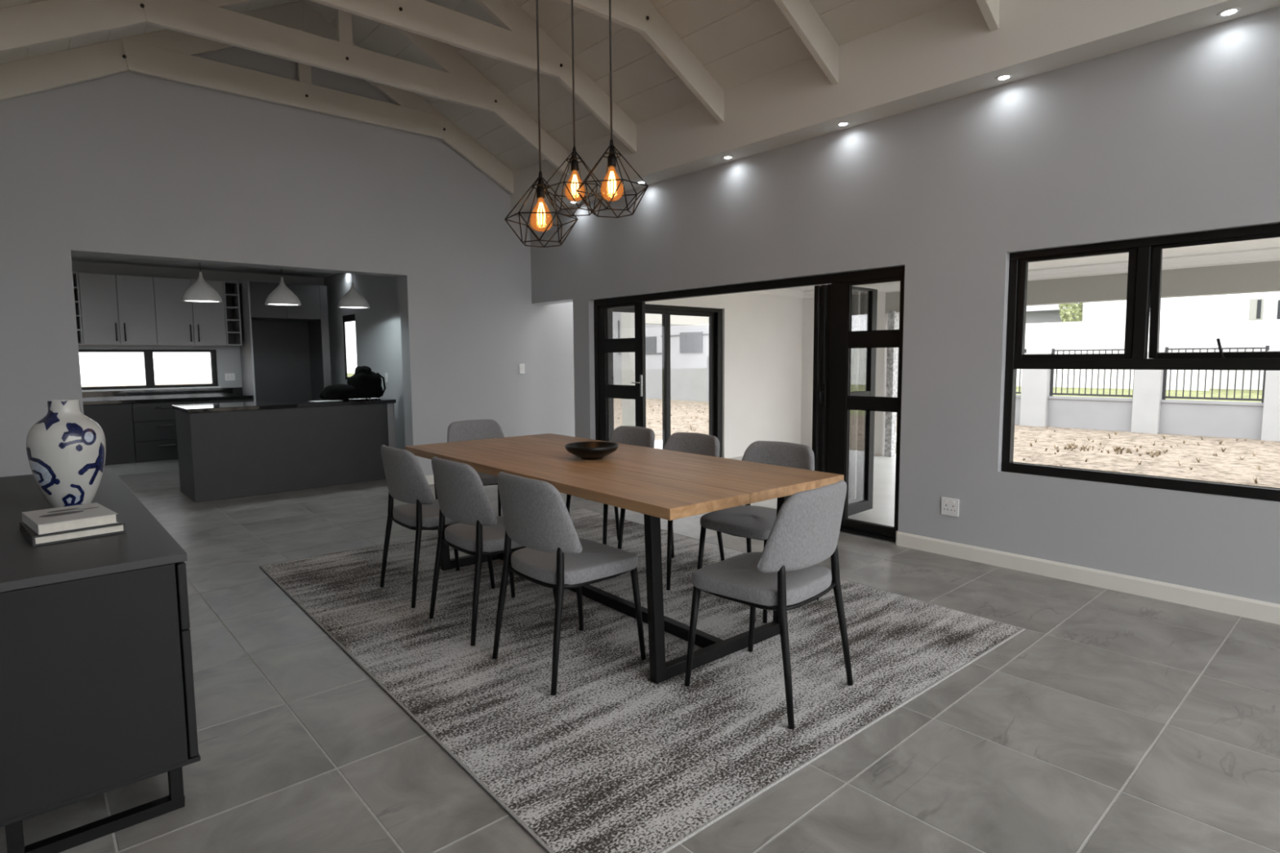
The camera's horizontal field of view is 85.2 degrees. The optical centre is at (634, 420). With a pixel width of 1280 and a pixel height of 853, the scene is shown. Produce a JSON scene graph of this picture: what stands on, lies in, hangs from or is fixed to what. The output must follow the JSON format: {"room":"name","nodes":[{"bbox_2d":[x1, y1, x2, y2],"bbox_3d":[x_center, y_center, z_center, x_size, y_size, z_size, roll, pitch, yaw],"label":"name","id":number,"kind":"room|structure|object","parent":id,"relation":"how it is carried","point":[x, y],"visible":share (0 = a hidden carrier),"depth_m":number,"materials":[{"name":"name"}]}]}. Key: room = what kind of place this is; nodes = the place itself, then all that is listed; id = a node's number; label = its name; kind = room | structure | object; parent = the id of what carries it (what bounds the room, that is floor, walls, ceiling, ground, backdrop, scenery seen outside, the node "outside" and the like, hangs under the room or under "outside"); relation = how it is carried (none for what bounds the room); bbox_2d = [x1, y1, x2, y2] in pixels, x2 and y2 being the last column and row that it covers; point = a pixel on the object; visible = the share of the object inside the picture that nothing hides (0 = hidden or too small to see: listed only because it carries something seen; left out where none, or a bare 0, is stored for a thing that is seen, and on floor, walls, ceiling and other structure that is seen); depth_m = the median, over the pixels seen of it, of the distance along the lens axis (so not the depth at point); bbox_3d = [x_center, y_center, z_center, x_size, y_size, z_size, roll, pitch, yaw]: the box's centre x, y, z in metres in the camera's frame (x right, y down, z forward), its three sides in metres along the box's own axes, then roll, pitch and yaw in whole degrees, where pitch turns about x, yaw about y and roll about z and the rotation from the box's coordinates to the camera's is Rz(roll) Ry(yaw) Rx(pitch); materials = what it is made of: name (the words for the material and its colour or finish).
{"room":"dining room","nodes":[
{"label":"dining room","id":0,"kind":"room"},
{"bbox_2d":[71,261,324,391],"bbox_3d":[-6.276,-0.692,9.108,4.700,2.600,0.200,-5,7,-41],"label":"wall","id":1,"kind":"structure","parent":0,"point":[228,357],"depth_m":9.40,"materials":[{"name":"paint"}]},
{"bbox_2d":[72,271,83,345],"bbox_3d":[-6.715,-1.326,8.298,0.156,0.845,0.350,-5,7,-41],"label":"rack","id":2,"kind":"object","parent":1,"relation":"attached to","point":[75,277],"visible":0.39,"depth_m":8.26,"materials":[{"name":"grey wood"}]},
{"bbox_2d":[77,272,157,345],"bbox_3d":[-6.369,-1.354,8.578,0.730,0.845,0.388,-5,7,-41],"label":"upper cabinet","id":3,"kind":"object","parent":1,"relation":"attached to","point":[116,309],"visible":0.98,"depth_m":8.45,"materials":[{"name":"grey laminate"}]},
{"bbox_2d":[78,349,220,391],"bbox_3d":[-6.332,-0.656,9.000,1.670,0.520,0.132,-5,7,-41],"label":"window","id":4,"kind":"structure","parent":1,"relation":"in","point":[148,353],"depth_m":9.05,"materials":[{"name":"black metal"}]},
{"bbox_2d":[152,276,226,346],"bbox_3d":[-5.807,-1.403,9.072,0.766,0.845,0.388,-5,7,-41],"label":"upper cabinet","id":5,"kind":"object","parent":1,"relation":"attached to","point":[179,322],"visible":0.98,"depth_m":8.92,"materials":[{"name":"grey laminate"}]},
{"bbox_2d":[224,373,235,380],"bbox_3d":[-5.575,-0.600,9.595,0.120,0.100,0.013,-5,7,-41],"label":"socket","id":6,"kind":"object","parent":1,"relation":"attached to","point":[228,376],"visible":1,"depth_m":9.59,"materials":[{"name":"white plastic"}]},
{"bbox_2d":[222,280,242,346],"bbox_3d":[-5.463,-1.435,9.400,0.180,0.845,0.350,-5,7,-41],"label":"rack","id":7,"kind":"object","parent":1,"relation":"attached to","point":[231,289],"visible":0.75,"depth_m":9.44,"materials":[{"name":"grey wood"}]},
{"bbox_2d":[224,280,237,284],"bbox_3d":[-5.463,-1.847,9.360,0.148,0.016,0.340,-5,7,-41],"label":"shelf","id":8,"kind":"object","parent":7,"relation":"attached to","point":[226,282],"depth_m":9.28,"materials":[{"name":"grey wood"}]},
{"bbox_2d":[225,293,238,297],"bbox_3d":[-5.462,-1.682,9.375,0.148,0.016,0.340,-5,7,-41],"label":"shelf","id":9,"kind":"object","parent":7,"relation":"attached to","point":[226,295],"depth_m":9.32,"materials":[{"name":"grey wood"}]},
{"bbox_2d":[226,306,239,309],"bbox_3d":[-5.460,-1.517,9.389,0.148,0.016,0.340,-5,7,-41],"label":"shelf","id":10,"kind":"object","parent":7,"relation":"attached to","point":[227,307],"depth_m":9.31,"materials":[{"name":"grey wood"}]},
{"bbox_2d":[226,319,239,321],"bbox_3d":[-5.459,-1.352,9.404,0.148,0.016,0.340,-5,7,-41],"label":"shelf","id":11,"kind":"object","parent":7,"relation":"attached to","point":[228,320],"depth_m":9.30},
{"bbox_2d":[225,344,240,346],"bbox_3d":[-5.456,-1.022,9.434,0.148,0.016,0.340,-5,7,-41],"label":"shelf","id":12,"kind":"object","parent":7,"relation":"attached to","point":[227,344],"depth_m":9.40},
{"bbox_2d":[227,331,239,333],"bbox_3d":[-5.458,-1.187,9.419,0.148,0.016,0.340,-5,7,-41],"label":"shelf","id":13,"kind":"object","parent":7,"relation":"attached to","point":[228,332],"depth_m":9.32,"materials":[{"name":"grey wood"}]},
{"bbox_2d":[71,253,341,277],"bbox_3d":[-5.204,-1.972,7.613,4.900,0.200,3.696,-5,7,-41],"label":"ceiling","id":14,"kind":"structure","parent":0,"point":[75,257],"depth_m":8.92,"materials":[{"name":"grey paint"}]},
{"bbox_2d":[181,262,222,302],"bbox_3d":[-4.413,-1.520,7.077,0.356,0.617,0.356,-5,7,-41],"label":"pendant","id":15,"kind":"object","parent":14,"relation":"hanging from","point":[200,291],"visible":0.93,"depth_m":7.01,"materials":[{"name":"white metal"}]},
{"bbox_2d":[186,300,219,302],"bbox_3d":[-4.410,-1.226,7.103,0.332,0.004,0.332,-5,7,-41],"label":"diffuser","id":16,"kind":"object","parent":15,"relation":"attached to","point":[186,300],"depth_m":7.13,"materials":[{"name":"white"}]},
{"bbox_2d":[265,268,301,306],"bbox_3d":[-3.840,-1.570,7.582,0.356,0.617,0.356,-5,7,-41],"label":"pendant","id":17,"kind":"object","parent":14,"relation":"hanging from","point":[282,295],"visible":0.94,"depth_m":7.51,"materials":[{"name":"white metal"}]},
{"bbox_2d":[267,303,297,305],"bbox_3d":[-3.837,-1.275,7.608,0.332,0.004,0.332,-5,7,-41],"label":"diffuser","id":18,"kind":"object","parent":17,"relation":"attached to","point":[268,304],"depth_m":7.62,"materials":[{"name":"white plastic"}]},
{"bbox_2d":[337,273,369,309],"bbox_3d":[-3.271,-1.619,8.083,0.356,0.617,0.356,-5,7,-41],"label":"pendant","id":19,"kind":"object","parent":14,"relation":"hanging from","point":[353,299],"visible":0.96,"depth_m":8.01,"materials":[{"name":"white metal"}]},
{"bbox_2d":[0,46,574,477],"bbox_3d":[-2.993,-1.604,6.996,5.950,4.740,0.200,-5,7,-41],"label":"wall","id":20,"kind":"structure","parent":0,"point":[126,164],"depth_m":6.46,"materials":[{"name":"grey paint"}]},
{"bbox_2d":[425,475,434,484],"bbox_3d":[-2.846,0.709,7.170,5.700,0.100,0.018,-5,7,-41],"label":"baseboard","id":21,"kind":"structure","parent":20,"relation":"attached to","point":[430,480],"depth_m":7.68,"materials":[{"name":"beige paint"}]},
{"bbox_2d":[519,363,524,373],"bbox_3d":[-1.351,-0.625,8.391,0.075,0.120,0.013,-5,7,-41],"label":"light switch","id":22,"kind":"object","parent":20,"relation":"attached to","point":[522,366],"visible":1,"depth_m":8.38,"materials":[{"name":"white plastic"}]},
{"bbox_2d":[324,272,405,449],"bbox_3d":[-3.492,-0.714,9.101,0.536,2.600,3.496,-5,7,-41],"label":"wall","id":23,"kind":"structure","parent":0,"point":[378,327],"depth_m":8.99,"materials":[{"name":"paint"}]},
{"bbox_2d":[342,314,357,379],"bbox_3d":[-3.959,-1.020,9.731,0.026,0.905,0.500,-5,7,-41],"label":"window","id":24,"kind":"structure","parent":23,"relation":"in","point":[351,317],"depth_m":9.88,"materials":[{"name":"black metal"}]},
{"bbox_2d":[385,373,388,382],"bbox_3d":[-3.132,-0.539,8.803,0.013,0.120,0.075,-5,7,-41],"label":"switch","id":25,"kind":"object","parent":23,"relation":"attached to","point":[386,374],"visible":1,"depth_m":8.79,"materials":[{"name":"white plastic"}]},
{"bbox_2d":[0,470,1279,852],"bbox_3d":[-1.355,0.970,5.009,6.450,0.060,12.844,-5,7,-41],"label":"floor","id":26,"kind":"structure","parent":0,"point":[1115,722],"depth_m":2.48,"materials":[{"name":"tile"}]},
{"bbox_2d":[0,467,200,852],"bbox_3d":[-2.281,0.741,2.812,0.495,0.799,2.290,-5,7,-41],"label":"sideboard","id":27,"kind":"object","parent":26,"relation":"on","point":[97,697],"visible":0.98,"depth_m":1.98,"materials":[{"name":"grey wood"}]},
{"bbox_2d":[19,517,125,546],"bbox_3d":[-1.895,0.361,2.346,0.290,0.034,0.239,4,7,43],"label":"book","id":28,"kind":"object","parent":27,"relation":"on","point":[34,539],"visible":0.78,"depth_m":2.25,"materials":[{"name":"white paper"}]},
{"bbox_2d":[21,502,118,534],"bbox_3d":[-1.899,0.327,2.340,0.285,0.032,0.207,4,7,41],"label":"book","id":29,"kind":"object","parent":28,"relation":"on","point":[54,520],"visible":1,"depth_m":2.29,"materials":[{"name":"grey paper"}]},
{"bbox_2d":[26,399,106,508],"bbox_3d":[-2.240,0.131,2.751,0.245,0.425,0.245,-5,7,-41],"label":"vase","id":30,"kind":"object","parent":29,"relation":"on","point":[66,448],"visible":0.99,"depth_m":2.68,"materials":[{"name":"white ceramic"}]},
{"bbox_2d":[39,506,98,517],"bbox_3d":[-1.916,0.309,2.361,0.111,0.001,0.170,4,7,41],"label":"print","id":31,"kind":"object","parent":29,"relation":"on","point":[72,512],"depth_m":2.35},
{"bbox_2d":[83,403,136,475],"bbox_3d":[-6.493,0.232,8.456,0.625,0.877,0.560,-5,7,-41],"label":"base cabinet","id":32,"kind":"object","parent":26,"relation":"on","point":[116,420],"visible":0.42,"depth_m":8.35,"materials":[{"name":"grey wood"}]},
{"bbox_2d":[131,400,194,474],"bbox_3d":[-6.003,0.192,8.862,0.646,0.877,0.598,-5,7,-41],"label":"base cabinet","id":33,"kind":"object","parent":26,"relation":"on","point":[154,424],"visible":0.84,"depth_m":8.60,"materials":[{"name":"grey wood"}]},
{"bbox_2d":[81,386,253,404],"bbox_3d":[-6.087,-0.307,8.764,2.180,0.132,0.609,-5,7,-41],"label":"countertop","id":34,"kind":"structure","parent":33,"relation":"on","point":[215,393],"depth_m":8.91,"materials":[{"name":"black stone"}]},
{"bbox_2d":[194,398,253,404],"bbox_3d":[-5.522,0.148,9.311,0.668,0.877,0.560,-5,7,-41],"label":"base cabinet","id":35,"kind":"object","parent":26,"relation":"on","point":[202,402],"visible":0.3,"depth_m":9.05,"materials":[{"name":"grey"}]},
{"bbox_2d":[174,403,395,502],"bbox_3d":[-3.795,0.276,7.720,2.030,0.877,0.820,-5,7,-41],"label":"base cabinet","id":36,"kind":"object","parent":26,"relation":"on","point":[234,454],"visible":0.8,"depth_m":7.27,"materials":[{"name":"grey wood"}]},
{"bbox_2d":[172,398,395,413],"bbox_3d":[-3.807,-0.182,7.677,2.055,0.040,0.880,-5,7,-41],"label":"countertop","id":37,"kind":"structure","parent":36,"relation":"on","point":[263,405],"depth_m":7.36,"materials":[{"name":"black stone"}]},
{"bbox_2d":[308,400,342,401],"bbox_3d":[-3.446,-0.219,7.774,0.200,0.004,0.300,4,7,40],"label":"paper sheet","id":38,"kind":"object","parent":37,"relation":"on","point":[324,400],"visible":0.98,"depth_m":7.78,"materials":[{"name":"white paper"}]},
{"bbox_2d":[319,365,386,399],"bbox_3d":[-3.283,-0.439,8.085,0.703,0.388,0.330,-5,7,-41],"label":"bag","id":39,"kind":"object","parent":37,"relation":"on","point":[366,384],"visible":0.93,"depth_m":8.03,"materials":[{"name":"fabric"}]},
{"bbox_2d":[239,280,331,401],"bbox_3d":[-4.888,-0.673,9.786,1.000,2.420,0.610,-5,7,-41],"label":"refrigerator alcove","id":40,"kind":"object","parent":26,"relation":"on","point":[285,350],"visible":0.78,"depth_m":9.84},
{"bbox_2d":[259,508,1025,852],"bbox_3d":[-0.275,1.008,4.059,2.679,0.013,3.753,-5,7,-40],"label":"area rug","id":41,"kind":"object","parent":26,"relation":"on","point":[619,760],"visible":0.7,"depth_m":2.96,"materials":[{"name":"grey carpet"}]},
{"bbox_2d":[379,444,495,608],"bbox_3d":[-1.184,0.568,4.127,0.534,0.873,0.543,-5,7,-40],"label":"dining chair","id":42,"kind":"object","parent":41,"relation":"on","point":[406,479],"visible":0.81,"depth_m":3.88,"materials":[{"name":"grey fabric"}]},
{"bbox_2d":[447,419,504,516],"bbox_3d":[-1.157,0.447,5.483,0.543,0.873,0.534,-5,7,-40],"label":"dining chair","id":43,"kind":"object","parent":41,"relation":"on","point":[472,429],"visible":0.34,"depth_m":5.61,"materials":[{"name":"grey fabric"}]},
{"bbox_2d":[429,456,555,645],"bbox_3d":[-0.737,0.610,3.616,0.534,0.873,0.543,-5,7,-40],"label":"dining chair","id":44,"kind":"object","parent":41,"relation":"on","point":[463,498],"visible":0.81,"depth_m":3.38,"materials":[{"name":"grey fabric"}]},
{"bbox_2d":[492,471,645,695],"bbox_3d":[-0.301,0.650,3.122,0.534,0.873,0.543,-5,7,-41],"label":"dining chair","id":45,"kind":"object","parent":41,"relation":"on","point":[536,517],"visible":1,"depth_m":2.93,"materials":[{"name":"grey fabric"}]},
{"bbox_2d":[565,426,662,552],"bbox_3d":[-0.158,0.494,4.857,0.534,0.873,0.543,-5,7,-40],"label":"dining chair","id":46,"kind":"object","parent":41,"relation":"on","point":[630,435],"visible":0.23,"depth_m":4.94,"materials":[{"name":"grey fabric"}]},
{"bbox_2d":[404,433,844,684],"bbox_3d":[-0.253,0.610,4.032,1.145,0.788,2.600,-5,7,-40],"label":"dining table","id":47,"kind":"object","parent":41,"relation":"on","point":[655,483],"visible":0.82,"depth_m":3.35,"materials":[{"name":"brown wood"}]},
{"bbox_2d":[564,441,618,459],"bbox_3d":[-0.242,0.178,3.986,0.306,0.080,0.306,-5,7,-41],"label":"bowl","id":48,"kind":"object","parent":47,"relation":"on","point":[584,450],"visible":1,"depth_m":3.91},
{"bbox_2d":[617,431,724,590],"bbox_3d":[0.232,0.533,4.388,0.534,0.873,0.543,-5,7,-41],"label":"dining chair","id":49,"kind":"object","parent":41,"relation":"on","point":[688,442],"visible":0.23,"depth_m":4.41,"materials":[{"name":"grey fabric"}]},
{"bbox_2d":[697,440,818,623],"bbox_3d":[0.689,0.575,3.873,0.534,0.873,0.543,-5,7,-44],"label":"dining chair","id":50,"kind":"object","parent":41,"relation":"on","point":[748,522],"visible":0.52,"depth_m":3.88,"materials":[{"name":"grey fabric"}]},
{"bbox_2d":[684,480,853,728],"bbox_3d":[0.558,0.667,2.853,0.534,0.873,0.543,4,7,43],"label":"dining chair","id":51,"kind":"object","parent":41,"relation":"on","point":[786,575],"visible":1,"depth_m":2.66,"materials":[{"name":"grey fabric"}]},
{"bbox_2d":[0,0,1279,217],"bbox_3d":[-0.288,-2.889,3.395,5.500,1.786,9.004,-5,7,-41],"label":"ceiling","id":52,"kind":"structure","parent":0,"point":[896,56],"depth_m":5.20,"materials":[{"name":"white paint"}]},
{"bbox_2d":[0,0,513,194],"bbox_3d":[-3.101,-3.204,6.559,4.500,1.433,0.066,-5,7,-41],"label":"roof truss","id":53,"kind":"object","parent":52,"relation":"attached to","point":[166,54],"visible":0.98,"depth_m":6.22,"materials":[{"name":"white wood"}]},
{"bbox_2d":[0,0,568,175],"bbox_3d":[-2.389,-3.138,5.756,4.500,1.433,0.066,-5,7,-41],"label":"roof truss","id":54,"kind":"object","parent":52,"relation":"attached to","point":[26,25],"visible":0.99,"depth_m":5.44,"materials":[{"name":"white wood"}]},
{"bbox_2d":[310,0,636,152],"bbox_3d":[-1.677,-3.072,4.954,4.500,1.433,0.066,-5,7,-41],"label":"roof truss","id":55,"kind":"object","parent":52,"relation":"attached to","point":[516,44],"visible":1,"depth_m":5.50,"materials":[{"name":"white wood"}]},
{"bbox_2d":[504,0,577,247],"bbox_3d":[-0.513,-2.324,3.661,0.374,2.742,0.392,-5,7,-41],"label":"cage pendant","id":56,"kind":"object","parent":52,"relation":"hanging from","point":[540,192],"visible":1,"depth_m":3.74,"materials":[{"name":"black metal"}]},
{"bbox_2d":[543,0,607,216],"bbox_3d":[-0.361,-2.401,4.069,0.360,2.318,0.397,-5,7,-41],"label":"cage pendant","id":57,"kind":"object","parent":52,"relation":"hanging from","point":[574,163],"visible":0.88,"depth_m":4.12,"materials":[{"name":"black metal"}]},
{"bbox_2d":[576,0,648,217],"bbox_3d":[-0.127,-2.345,3.622,0.396,2.483,0.364,-5,7,-41],"label":"cage pendant","id":58,"kind":"object","parent":52,"relation":"hanging from","point":[611,158],"visible":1,"depth_m":3.69,"materials":[{"name":"black metal"}]},
{"bbox_2d":[560,0,724,123],"bbox_3d":[-0.964,-3.006,4.151,4.500,1.433,0.066,-5,7,-41],"label":"roof truss","id":59,"kind":"object","parent":52,"relation":"attached to","point":[642,16],"visible":1,"depth_m":5.21,"materials":[{"name":"white wood"}]},
{"bbox_2d":[722,155,733,159],"bbox_3d":[0.791,-2.218,5.866,0.092,0.006,0.092,-5,7,-41],"label":"recessed light","id":60,"kind":"object","parent":52,"relation":"in","point":[723,157],"visible":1,"depth_m":5.86,"materials":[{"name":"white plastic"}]},
{"bbox_2d":[773,0,839,84],"bbox_3d":[-0.262,-2.941,3.360,4.500,1.433,0.066,-5,7,-41],"label":"roof truss","id":61,"kind":"object","parent":52,"relation":"attached to","point":[802,16],"visible":1,"depth_m":4.68,"materials":[{"name":"white wood"}]},
{"bbox_2d":[836,121,849,126],"bbox_3d":[1.518,-2.151,5.048,0.092,0.006,0.092,-5,7,-41],"label":"recessed light","id":62,"kind":"object","parent":52,"relation":"in","point":[842,123],"visible":1,"depth_m":5.04,"materials":[{"name":"white plastic"}]},
{"bbox_2d":[975,0,999,31],"bbox_3d":[0.447,-2.876,2.561,4.500,1.433,0.066,-5,7,-41],"label":"roof truss","id":63,"kind":"object","parent":52,"relation":"attached to","point":[989,9],"visible":1,"depth_m":4.04,"materials":[{"name":"white wood"}]},
{"bbox_2d":[995,74,1012,80],"bbox_3d":[2.247,-2.084,4.226,0.092,0.006,0.092,-5,7,-41],"label":"recessed light","id":64,"kind":"object","parent":52,"relation":"in","point":[1004,77],"visible":1,"depth_m":4.22,"materials":[{"name":"white plastic"}]},
{"bbox_2d":[1217,7,1241,17],"bbox_3d":[2.944,-2.019,3.441,0.092,0.006,0.092,-5,7,-41],"label":"recessed light","id":65,"kind":"object","parent":52,"relation":"in","point":[1232,11],"visible":1,"depth_m":3.44,"materials":[{"name":"white plastic"}]},
{"bbox_2d":[644,293,802,458],"bbox_3d":[1.080,-0.755,9.430,4.249,2.650,0.140,-5,7,-41],"label":"wall","id":66,"kind":"structure","parent":0,"point":[762,335],"depth_m":9.96,"materials":[{"name":"white paint"}]},
{"bbox_2d":[607,303,722,457],"bbox_3d":[0.405,-0.430,8.870,2.060,2.053,0.100,-5,7,-41],"label":"door","id":67,"kind":"structure","parent":66,"relation":"in","point":[715,315],"depth_m":9.05,"materials":[{"name":"black metal"}]},
{"bbox_2d":[653,433,896,543],"bbox_3d":[4.638,0.765,7.661,7.049,0.180,12.000,-5,7,-41],"label":"floor","id":68,"kind":"structure","parent":0,"point":[882,512],"depth_m":6.95,"materials":[{"name":"tile"}]},
{"bbox_2d":[621,312,708,426],"bbox_3d":[1.122,-0.775,12.184,3.350,2.500,0.200,-5,7,-41],"label":"wall","id":69,"kind":"structure","parent":68,"relation":"on","point":[628,327],"depth_m":11.10,"materials":[{"name":"paint"}]},
{"bbox_2d":[884,310,898,457],"bbox_3d":[3.561,-0.485,9.617,0.120,2.040,0.100,-5,7,-41],"label":"patio column","id":70,"kind":"structure","parent":68,"relation":"on","point":[892,317],"depth_m":9.58,"materials":[{"name":"paint"}]},
{"bbox_2d":[800,292,887,455],"bbox_3d":[3.091,-0.766,10.215,0.200,2.800,1.350,-5,7,-41],"label":"wall","id":71,"kind":"structure","parent":0,"point":[807,345],"depth_m":10.46,"materials":[{"name":"white paint"}]},
{"bbox_2d":[884,260,1279,313],"bbox_3d":[6.295,-1.547,6.498,0.200,0.635,8.350,-5,7,-41],"label":"trim","id":72,"kind":"structure","parent":71,"relation":"attached to","point":[1257,277],"depth_m":7.20,"materials":[{"name":"paint"}]},
{"bbox_2d":[529,5,1279,604],"bbox_3d":[1.697,-0.798,5.328,0.230,3.355,8.604,-5,7,-41],"label":"wall","id":73,"kind":"structure","parent":0,"point":[1180,134],"depth_m":4.49,"materials":[{"name":"grey paint"}]},
{"bbox_2d":[593,266,905,542],"bbox_3d":[1.034,-0.233,6.615,0.809,2.012,3.631,-5,7,-41],"label":"door","id":74,"kind":"structure","parent":73,"relation":"in","point":[837,339],"depth_m":5.63,"materials":[{"name":"black metal"}]},
{"bbox_2d":[941,497,959,516],"bbox_3d":[2.160,0.591,4.755,0.013,0.120,0.120,-5,7,-41],"label":"power socket","id":75,"kind":"object","parent":73,"relation":"attached to","point":[949,506],"visible":1,"depth_m":4.75,"materials":[{"name":"white plastic"}]},
{"bbox_2d":[733,246,1279,299],"bbox_3d":[4.257,-1.469,5.599,4.049,0.118,9.700,-5,7,-41],"label":"ceiling","id":76,"kind":"structure","parent":73,"relation":"attached to","point":[1269,254],"depth_m":7.54,"materials":[{"name":"white paint"}]},
{"bbox_2d":[895,530,1279,624],"bbox_3d":[3.219,0.973,3.654,0.108,0.100,3.871,-5,7,-41],"label":"baseboard","id":77,"kind":"structure","parent":73,"relation":"attached to","point":[1253,609],"depth_m":4.08,"materials":[{"name":"beige paint"}]},
{"bbox_2d":[1000,222,1279,502],"bbox_3d":[3.121,-0.305,3.739,0.146,1.403,2.091,-5,7,-41],"label":"window","id":78,"kind":"structure","parent":73,"relation":"in","point":[1145,255],"depth_m":3.96,"materials":[{"name":"black metal"}]},
{"bbox_2d":[784,237,1279,290],"bbox_3d":[4.330,-1.654,5.649,4.249,0.240,9.700,-5,7,-41],"label":"ceiling","id":79,"kind":"structure","parent":0,"point":[1273,242],"depth_m":6.88,"materials":[{"name":"white paint"}]},
{"label":"outside","id":80,"kind":"structure","parent":0,"visible":0},
{"bbox_2d":[346,373,1262,402],"bbox_3d":[30.222,-2.685,46.694,72.800,0.300,150.000,-5,7,-41],"label":"field","id":81,"kind":"structure","parent":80,"point":[1119,391],"depth_m":28.18,"materials":[{"name":"green plant"}]},
{"bbox_2d":[612,311,899,401],"bbox_3d":[0.254,-3.602,31.007,5.060,5.000,22.000,-5,7,-41],"label":"house","id":82,"kind":"structure","parent":81,"relation":"on","point":[689,344],"depth_m":25.83,"materials":[{"name":"grey paint"}]},
{"bbox_2d":[1026,302,1083,323],"bbox_3d":[25.631,-4.775,41.846,7.800,5.000,3.300,-5,7,-41],"label":"neighboring building","id":83,"kind":"structure","parent":81,"relation":"on","point":[1045,313],"depth_m":39.61,"materials":[{"name":"paint"}]},
{"bbox_2d":[1058,302,1083,322],"bbox_3d":[23.204,-4.560,36.887,1.690,5.519,1.330,-5,7,-41],"label":"tree","id":84,"kind":"object","parent":81,"relation":"on","point":[1078,312],"visible":0.34,"depth_m":36.45,"materials":[{"name":"green plant"}]},
{"bbox_2d":[1016,315,1214,391],"bbox_3d":[13.336,-3.840,42.330,0.300,3.250,34.000,-5,7,-41],"label":"house","id":85,"kind":"structure","parent":81,"relation":"on","point":[1188,332],"depth_m":32.27,"materials":[{"name":"white paint"}]},
{"bbox_2d":[1082,291,1279,390],"bbox_3d":[33.049,-5.032,27.176,14.000,8.000,25.400,-5,7,-41],"label":"house","id":86,"kind":"structure","parent":81,"relation":"on","point":[1246,320],"depth_m":30.52,"materials":[{"name":"white paint"}]},
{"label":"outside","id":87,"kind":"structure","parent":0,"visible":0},
{"bbox_2d":[81,382,1279,488],"bbox_3d":[-10.918,1.474,3.827,48.500,0.300,100.000,-5,7,-41],"label":"ground","id":88,"kind":"structure","parent":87,"point":[1228,467],"depth_m":11.41,"materials":[{"name":"beige sand"}]},
{"bbox_2d":[615,402,1264,483],"bbox_3d":[3.700,0.078,15.982,6.659,0.085,20.817,-5,7,-41],"label":"dry weeds","id":89,"kind":"object","parent":88,"relation":"on","point":[1158,452],"visible":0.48,"depth_m":11.44,"materials":[{"name":"brown plant"}]},
{"bbox_2d":[896,350,1279,441],"bbox_3d":[10.278,-0.544,14.000,0.370,1.670,12.550,-5,7,-41],"label":"wall","id":90,"kind":"structure","parent":88,"relation":"on","point":[1146,412],"depth_m":13.80,"materials":[{"name":"paint"}]},
{"bbox_2d":[1016,348,1026,393],"bbox_3d":[8.307,-1.135,16.234,0.050,1.040,1.530,-5,7,-41],"label":"fence panel","id":91,"kind":"object","parent":90,"relation":"attached to","point":[1025,349],"visible":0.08,"depth_m":15.75,"materials":[{"name":"grey metal"}]},
{"bbox_2d":[1049,348,1134,398],"bbox_3d":[9.678,-1.008,14.689,0.050,1.040,1.570,-5,7,-41],"label":"fence panel","id":92,"kind":"object","parent":90,"relation":"attached to","point":[1051,393],"visible":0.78,"depth_m":14.77,"materials":[{"name":"grey metal"}]},
{"bbox_2d":[1161,345,1269,402],"bbox_3d":[10.997,-0.886,13.203,0.050,1.040,1.530,-5,7,-41],"label":"fence panel","id":93,"kind":"object","parent":90,"relation":"attached to","point":[1164,397],"visible":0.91,"depth_m":13.21,"materials":[{"name":"grey metal"}]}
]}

